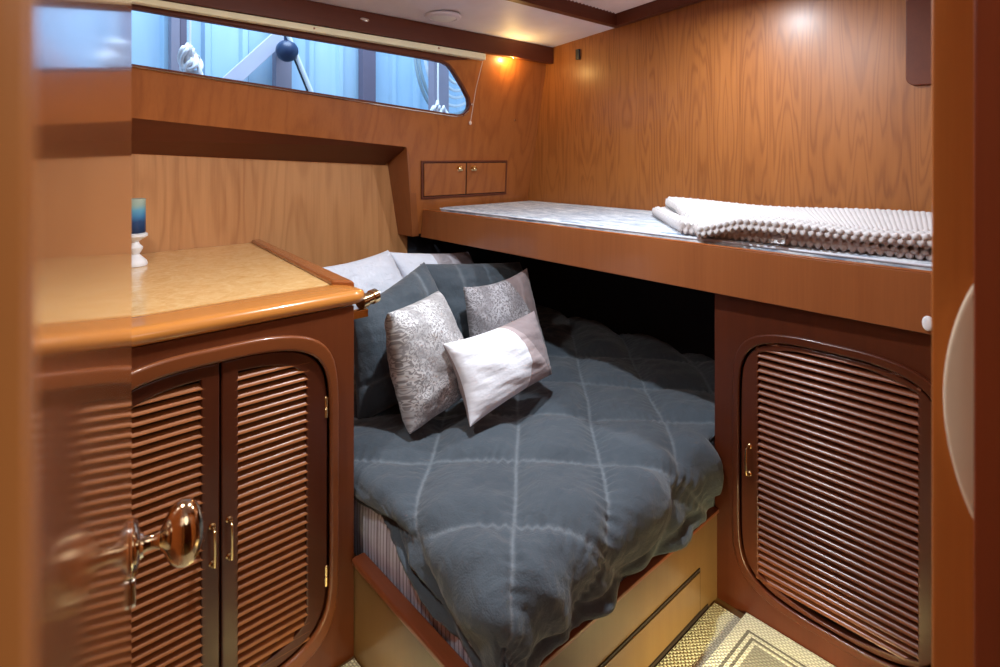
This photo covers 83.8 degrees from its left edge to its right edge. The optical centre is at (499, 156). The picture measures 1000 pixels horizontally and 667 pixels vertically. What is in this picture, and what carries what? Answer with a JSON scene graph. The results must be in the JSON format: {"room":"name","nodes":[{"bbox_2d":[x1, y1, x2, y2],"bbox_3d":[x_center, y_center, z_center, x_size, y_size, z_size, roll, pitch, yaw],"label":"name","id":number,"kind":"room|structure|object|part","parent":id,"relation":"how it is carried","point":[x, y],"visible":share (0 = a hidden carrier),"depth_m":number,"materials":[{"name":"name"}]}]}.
{"room":"boat cabin","nodes":[
{"label":"boat cabin","id":0,"kind":"room"},
{"bbox_2d":[132,154,509,266],"bbox_3d":[-1.104,0.600,2.353,3.100,1.500,0.062,0,0,-42],"label":"wall","id":1,"kind":"structure","parent":0,"point":[324,214],"depth_m":2.45,"materials":[{"name":"brown wood"}]},
{"bbox_2d":[132,54,545,233],"bbox_3d":[-0.949,-0.158,2.180,3.100,1.085,0.239,0,0,-42],"label":"wall","id":2,"kind":"structure","parent":0,"point":[507,89],"depth_m":2.66,"materials":[{"name":"brown wood"}]},
{"bbox_2d":[132,118,404,164],"bbox_3d":[-1.330,-0.102,1.962,2.240,0.283,0.244,0,0,-42],"label":"trim","id":3,"kind":"structure","parent":2,"relation":"attached to","point":[153,137],"depth_m":2.24,"materials":[{"name":"brown wood"}]},
{"bbox_2d":[132,4,468,59],"bbox_3d":[-1.078,-0.495,1.950,2.600,0.064,0.018,0,0,-42],"label":"trim","id":4,"kind":"structure","parent":2,"relation":"attached to","point":[424,54],"depth_m":2.24,"materials":[{"name":"brown wood"}]},
{"bbox_2d":[132,8,470,116],"bbox_3d":[-0.942,-0.355,2.116,2.153,0.312,0.080,0,0,-43],"label":"window","id":5,"kind":"structure","parent":2,"relation":"in","point":[161,42],"depth_m":2.23,"materials":[{"name":"clear glass"}]},
{"bbox_2d":[132,0,485,124],"bbox_3d":[-1.075,-0.342,1.962,2.600,0.356,0.118,0,0,-42],"label":"roller blind","id":6,"kind":"object","parent":5,"relation":"attached to","point":[160,4],"visible":1,"depth_m":2.19,"materials":[{"name":"beige fabric"}]},
{"bbox_3d":[-0.116,-0.338,2.828,0.088,0.306,0.006,0,0,41],"label":"pull cord","id":7,"kind":"part","parent":6,"relation":"part of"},
{"bbox_2d":[162,0,552,63],"bbox_3d":[-0.866,-0.566,2.088,3.100,0.090,0.035,0,0,-42],"label":"trim","id":8,"kind":"structure","parent":2,"relation":"attached to","point":[298,11],"depth_m":2.37,"materials":[{"name":"brown wood"}]},
{"bbox_2d":[387,149,418,236],"bbox_3d":[-0.466,0.168,2.760,0.126,0.455,0.209,0,0,-42],"label":"trim","id":9,"kind":"structure","parent":2,"relation":"attached to","point":[404,201],"depth_m":2.76,"materials":[{"name":"brown wood"}]},
{"bbox_2d":[421,160,506,198],"bbox_3d":[-0.168,0.113,2.911,0.593,0.190,0.065,0,0,-42],"label":"locker","id":10,"kind":"object","parent":2,"relation":"attached to","point":[461,178],"visible":1,"depth_m":2.90,"materials":[{"name":"brown wood"}]},
{"bbox_3d":[-0.278,0.113,2.823,0.280,0.162,0.038,0,0,-42],"label":"door","id":11,"kind":"part","parent":10,"relation":"part of","materials":[{"name":"brown wood"}]},
{"bbox_3d":[-0.203,0.059,2.855,0.030,0.032,0.029,0,0,-42],"label":"knob","id":12,"kind":"part","parent":10,"relation":"part of","materials":[{"name":"gold metal"}]},
{"bbox_3d":[-0.134,0.059,2.917,0.030,0.032,0.029,0,0,-42],"label":"knob","id":13,"kind":"part","parent":10,"relation":"part of","materials":[{"name":"gold metal"}]},
{"bbox_3d":[-0.073,0.113,3.006,0.293,0.162,0.038,0,0,-42],"label":"door","id":14,"kind":"part","parent":10,"relation":"part of","materials":[{"name":"brown wood"}]},
{"bbox_2d":[308,0,612,47],"bbox_3d":[0.218,-0.759,0.880,3.200,0.362,4.020,0,0,-42],"label":"ceiling","id":15,"kind":"structure","parent":0,"point":[506,19],"depth_m":2.53,"materials":[{"name":"white paint"}]},
{"bbox_2d":[425,11,460,21],"bbox_3d":[-0.250,-0.612,2.450,0.160,0.023,0.160,0,0,-42],"label":"recessed light","id":16,"kind":"object","parent":15,"relation":"in","point":[437,16],"visible":1,"depth_m":2.41,"materials":[{"name":"white plastic"}]},
{"bbox_2d":[430,16,455,21],"bbox_3d":[-0.250,-0.605,2.450,0.112,0.010,0.112,0,0,-42],"label":"diffuser","id":17,"kind":"object","parent":16,"relation":"attached to","point":[432,18],"depth_m":2.43,"materials":[{"name":"white plastic"}]},
{"bbox_2d":[507,0,704,27],"bbox_3d":[0.702,-0.749,1.853,1.080,0.208,1.560,0,0,-42],"label":"ceiling hatch","id":18,"kind":"object","parent":15,"relation":"attached to","point":[611,13],"visible":1,"depth_m":2.59,"materials":[{"name":"brown wood"}]},
{"bbox_2d":[570,0,654,13],"bbox_3d":[0.699,-0.771,1.850,1.012,0.136,1.500,0,0,-42],"label":"pleated shade","id":19,"kind":"object","parent":18,"relation":"hanging from","point":[597,6],"depth_m":2.61,"materials":[{"name":"beige fabric"}]},
{"bbox_2d":[338,598,744,666],"bbox_3d":[0.218,1.375,0.880,3.200,0.050,4.020,0,0,-42],"label":"floor","id":20,"kind":"structure","parent":0,"point":[718,601],"depth_m":1.65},
{"bbox_2d":[0,0,33,666],"bbox_3d":[-0.138,0.210,0.063,0.129,2.280,0.078,0,0,-42],"label":"trim","id":21,"kind":"structure","parent":20,"relation":"on","point":[16,16],"depth_m":0.08,"materials":[{"name":"brown wood"}]},
{"bbox_2d":[34,0,203,666],"bbox_3d":[-0.257,0.349,0.409,0.100,1.978,0.591,0,0,-31],"label":"door","id":22,"kind":"structure","parent":21,"relation":"attached to","point":[89,546],"depth_m":0.24,"materials":[{"name":"brown wood"}]},
{"bbox_3d":[-0.288,0.349,0.390,0.028,1.978,0.590,0,0,-31],"label":"panel","id":23,"kind":"part","parent":22,"relation":"part of","materials":[{"name":"brown wood"}]},
{"bbox_3d":[-0.411,0.483,0.624,0.005,0.038,0.022,0,0,-31],"label":"key plate","id":24,"kind":"part","parent":22,"relation":"part of","materials":[{"name":"gold metal"}]},
{"bbox_3d":[-0.378,0.438,0.643,0.064,0.076,0.055,0,0,-42],"label":"egg knob","id":25,"kind":"part","parent":22,"relation":"part of","materials":[{"name":"gold metal"}]},
{"bbox_2d":[132,305,353,666],"bbox_3d":[-1.304,0.876,1.395,1.502,0.948,1.111,0,0,-42],"label":"base cabinet","id":26,"kind":"object","parent":20,"relation":"on","point":[253,423],"visible":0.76,"depth_m":1.33,"materials":[{"name":"brown wood"}]},
{"bbox_3d":[-0.746,0.865,1.201,0.256,0.786,0.022,0,0,-42],"label":"door","id":27,"kind":"part","parent":26,"relation":"part of","materials":[{"name":"brown wood"}]},
{"bbox_3d":[-0.646,0.882,1.258,0.015,0.100,0.027,0,0,-42],"label":"pull handle","id":28,"kind":"part","parent":26,"relation":"part of","materials":[{"name":"gold metal"}]},
{"bbox_3d":[-0.619,0.882,1.282,0.015,0.100,0.027,0,0,-42],"label":"pull handle","id":29,"kind":"part","parent":26,"relation":"part of","materials":[{"name":"gold metal"}]},
{"bbox_2d":[132,239,364,346],"bbox_3d":[-1.266,0.376,1.442,1.621,0.050,1.094,0,0,-42],"label":"countertop","id":30,"kind":"structure","parent":26,"relation":"on","point":[182,293],"depth_m":1.52,"materials":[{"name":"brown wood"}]},
{"bbox_2d":[132,198,147,266],"bbox_3d":[-1.219,0.251,1.862,0.072,0.224,0.072,0,0,-42],"label":"candle holder","id":31,"kind":"object","parent":30,"relation":"on","point":[139,232],"visible":0.7,"depth_m":1.85,"materials":[{"name":"white ceramic"}]},
{"bbox_3d":[-1.219,0.308,1.862,0.072,0.110,0.072,0,0,-42],"label":"turned stem","id":32,"kind":"part","parent":31,"relation":"part of","materials":[{"name":"white ceramic"}]},
{"bbox_3d":[-0.741,0.376,1.970,0.051,0.049,1.016,0,0,-37],"label":"fiddle rail","id":33,"kind":"part","parent":30,"relation":"part of","materials":[{"name":"brown wood"}]},
{"bbox_2d":[354,289,380,319],"bbox_3d":[-0.392,0.419,1.587,0.042,0.071,0.112,0,0,34],"label":"latch","id":34,"kind":"object","parent":30,"relation":"attached to","point":[372,296],"visible":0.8,"depth_m":1.58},
{"bbox_3d":[-0.406,0.444,1.570,0.068,0.023,0.020,0,0,-42],"label":"stem","id":35,"kind":"part","parent":34,"relation":"part of","materials":[{"name":"gold metal"}]},
{"bbox_3d":[-0.552,0.865,1.375,0.256,0.786,0.022,0,0,-42],"label":"door","id":36,"kind":"part","parent":26,"relation":"part of","materials":[{"name":"brown wood"}]},
{"bbox_2d":[352,506,718,666],"bbox_3d":[0.024,1.212,2.220,1.595,0.276,1.648,0,0,-42],"label":"bed base","id":37,"kind":"object","parent":20,"relation":"on","point":[656,606],"visible":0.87,"depth_m":1.43,"materials":[{"name":"beige wood"}]},
{"bbox_3d":[-0.195,1.088,1.299,0.039,0.020,0.571,0,0,-42],"label":"rail","id":38,"kind":"part","parent":37,"relation":"part of","materials":[{"name":"brown wood"}]},
{"bbox_2d":[354,442,714,666],"bbox_3d":[0.040,1.030,2.237,1.552,0.239,1.604,0,0,-42],"label":"mattress","id":39,"kind":"object","parent":37,"relation":"on","point":[372,537],"visible":0.09,"depth_m":1.45,"materials":[{"name":"white fabric"}]},
{"bbox_2d":[354,304,723,666],"bbox_3d":[0.062,1.006,2.177,1.590,0.360,1.588,0,0,-42],"label":"quilt","id":40,"kind":"object","parent":39,"relation":"on","point":[519,527],"visible":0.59,"depth_m":1.49,"materials":[{"name":"fabric"}]},
{"bbox_2d":[322,250,402,309],"bbox_3d":[-0.528,0.583,2.322,0.425,0.345,0.204,0,0,-45],"label":"pillow","id":41,"kind":"object","parent":40,"relation":"on","point":[380,272],"visible":0.31,"depth_m":2.29,"materials":[{"name":"white fabric"}]},
{"bbox_2d":[354,262,438,418],"bbox_3d":[-0.337,0.647,2.002,0.413,0.470,0.272,0,0,-42],"label":"sham pillow","id":42,"kind":"object","parent":40,"relation":"on","point":[375,393],"visible":0.52,"depth_m":1.87,"materials":[{"name":"fabric"}]},
{"bbox_2d":[385,291,462,433],"bbox_3d":[-0.233,0.648,1.804,0.321,0.355,0.243,0,0,-42],"label":"cushion","id":43,"kind":"object","parent":40,"relation":"on","point":[424,379],"visible":0.91,"depth_m":1.69,"materials":[{"name":"silver fabric"}]},
{"bbox_2d":[390,252,473,277],"bbox_3d":[-0.245,0.611,2.601,0.550,0.381,0.212,0,0,-42],"label":"pillow","id":44,"kind":"object","parent":40,"relation":"on","point":[406,263],"visible":0.3,"depth_m":2.52,"materials":[{"name":"white fabric"}]},
{"bbox_2d":[420,262,522,338],"bbox_3d":[-0.075,0.637,2.420,0.518,0.383,0.239,0,0,-42],"label":"sham pillow","id":45,"kind":"object","parent":40,"relation":"on","point":[450,280],"visible":0.28,"depth_m":2.33,"materials":[{"name":"fabric"}]},
{"bbox_2d":[443,311,551,426],"bbox_3d":[0.008,0.682,1.831,0.172,0.246,0.436,0,0,41],"label":"cushion","id":46,"kind":"object","parent":40,"relation":"on","point":[490,368],"visible":1,"depth_m":1.74,"materials":[{"name":"white fabric"}]},
{"bbox_2d":[463,268,549,361],"bbox_3d":[0.033,0.679,2.236,0.368,0.412,0.189,0,0,-24],"label":"cushion","id":47,"kind":"object","parent":40,"relation":"on","point":[490,307],"visible":0.41,"depth_m":2.18,"materials":[{"name":"beige fabric"}]},
{"bbox_3d":[0.329,1.080,1.413,0.892,0.012,0.028,0,0,-42],"label":"foot rail","id":48,"kind":"part","parent":37,"relation":"part of","materials":[{"name":"beige wood"}]},
{"bbox_3d":[0.351,1.268,1.420,0.620,0.112,0.006,0,0,-42],"label":"drawer","id":49,"kind":"part","parent":37,"relation":"part of","materials":[{"name":"brown wood"}]},
{"bbox_2d":[341,603,740,666],"bbox_3d":[-0.195,1.347,0.836,2.386,0.004,1.245,0,0,-42],"label":"mat","id":50,"kind":"object","parent":20,"relation":"on","point":[699,643],"visible":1,"depth_m":1.55,"materials":[{"name":"beige wicker"}]},
{"bbox_2d":[702,613,834,666],"bbox_3d":[0.606,1.341,1.131,0.852,0.008,0.595,0,0,-42],"label":"woven rug","id":51,"kind":"object","parent":50,"relation":"on","point":[751,643],"visible":1,"depth_m":1.51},
{"bbox_2d":[715,293,931,666],"bbox_3d":[1.149,0.883,1.632,0.683,0.934,0.774,0,0,-42],"label":"base cabinet","id":52,"kind":"object","parent":20,"relation":"on","point":[823,422],"visible":0.84,"depth_m":1.48,"materials":[{"name":"brown wood"}]},
{"bbox_3d":[0.720,0.885,1.620,0.027,0.095,0.015,0,0,-42],"label":"pull handle","id":53,"kind":"part","parent":52,"relation":"part of","materials":[{"name":"gold metal"}]},
{"bbox_2d":[974,0,999,666],"bbox_3d":[0.445,0.210,0.386,0.022,2.280,0.179,0,0,-42],"label":"trim","id":54,"kind":"structure","parent":20,"relation":"on","point":[986,12],"depth_m":0.44,"materials":[{"name":"brown wood"}]},
{"bbox_2d":[943,283,973,519],"bbox_3d":[0.383,0.200,0.462,0.012,0.205,0.024,0,0,-42],"label":"mirror","id":55,"kind":"object","parent":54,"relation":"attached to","point":[958,383],"visible":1,"depth_m":0.46,"materials":[{"name":"beige mirror"}]},
{"bbox_2d":[510,0,931,359],"bbox_3d":[0.864,0.210,2.502,0.052,2.280,2.470,0,0,-42],"label":"wall","id":56,"kind":"structure","parent":0,"point":[783,103],"depth_m":2.40,"materials":[{"name":"brown wood"}]},
{"bbox_2d":[576,49,579,59],"bbox_3d":[0.416,-0.546,2.970,0.014,0.057,0.025,0,0,-42],"label":"clip","id":57,"kind":"object","parent":56,"relation":"attached to","point":[577,50],"visible":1,"depth_m":2.96,"materials":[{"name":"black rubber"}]},
{"bbox_2d":[421,209,931,334],"bbox_3d":[0.638,0.338,2.182,0.733,0.157,2.282,0,0,-42],"label":"bunk","id":58,"kind":"object","parent":56,"relation":"attached to","point":[890,296],"visible":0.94,"depth_m":1.65,"materials":[{"name":"brown wood"}]},
{"bbox_2d":[440,201,931,270],"bbox_3d":[0.678,0.278,2.194,0.648,0.052,2.230,0,0,-42],"label":"mattress","id":59,"kind":"object","parent":58,"relation":"on","point":[610,219],"visible":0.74,"depth_m":2.17,"materials":[{"name":"white fabric"}]},
{"bbox_2d":[652,196,931,260],"bbox_3d":[0.943,0.209,1.754,1.252,0.096,0.584,0,0,40],"label":"knitted throw","id":60,"kind":"object","parent":59,"relation":"on","point":[899,233],"visible":0.79,"depth_m":1.59,"materials":[{"name":"beige fabric"}]},
{"bbox_2d":[922,316,931,330],"bbox_3d":[0.997,0.388,1.297,0.015,0.036,0.024,0,0,-42],"label":"knob","id":61,"kind":"object","parent":58,"relation":"attached to","point":[927,320],"visible":0.88,"depth_m":1.29,"materials":[{"name":"plastic"}]},
{"bbox_2d":[906,0,931,85],"bbox_3d":[1.484,-0.410,1.780,0.012,0.340,0.308,0,0,-42],"label":"access panel","id":62,"kind":"object","parent":56,"relation":"attached to","point":[918,12],"visible":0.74,"depth_m":1.86,"materials":[{"name":"brown wood"}]},
{"bbox_3d":[1.065,0.210,1.006,1.670,2.280,0.035,0,0,-42],"label":"wall","id":63,"kind":"structure","parent":0,"visible":0},
{"bbox_2d":[932,0,973,666],"bbox_3d":[0.431,0.210,0.448,0.040,2.280,0.130,0,0,-42],"label":"trim","id":64,"kind":"structure","parent":63,"relation":"attached to","point":[952,20],"depth_m":0.47,"materials":[{"name":"brown wood"}]}
]}

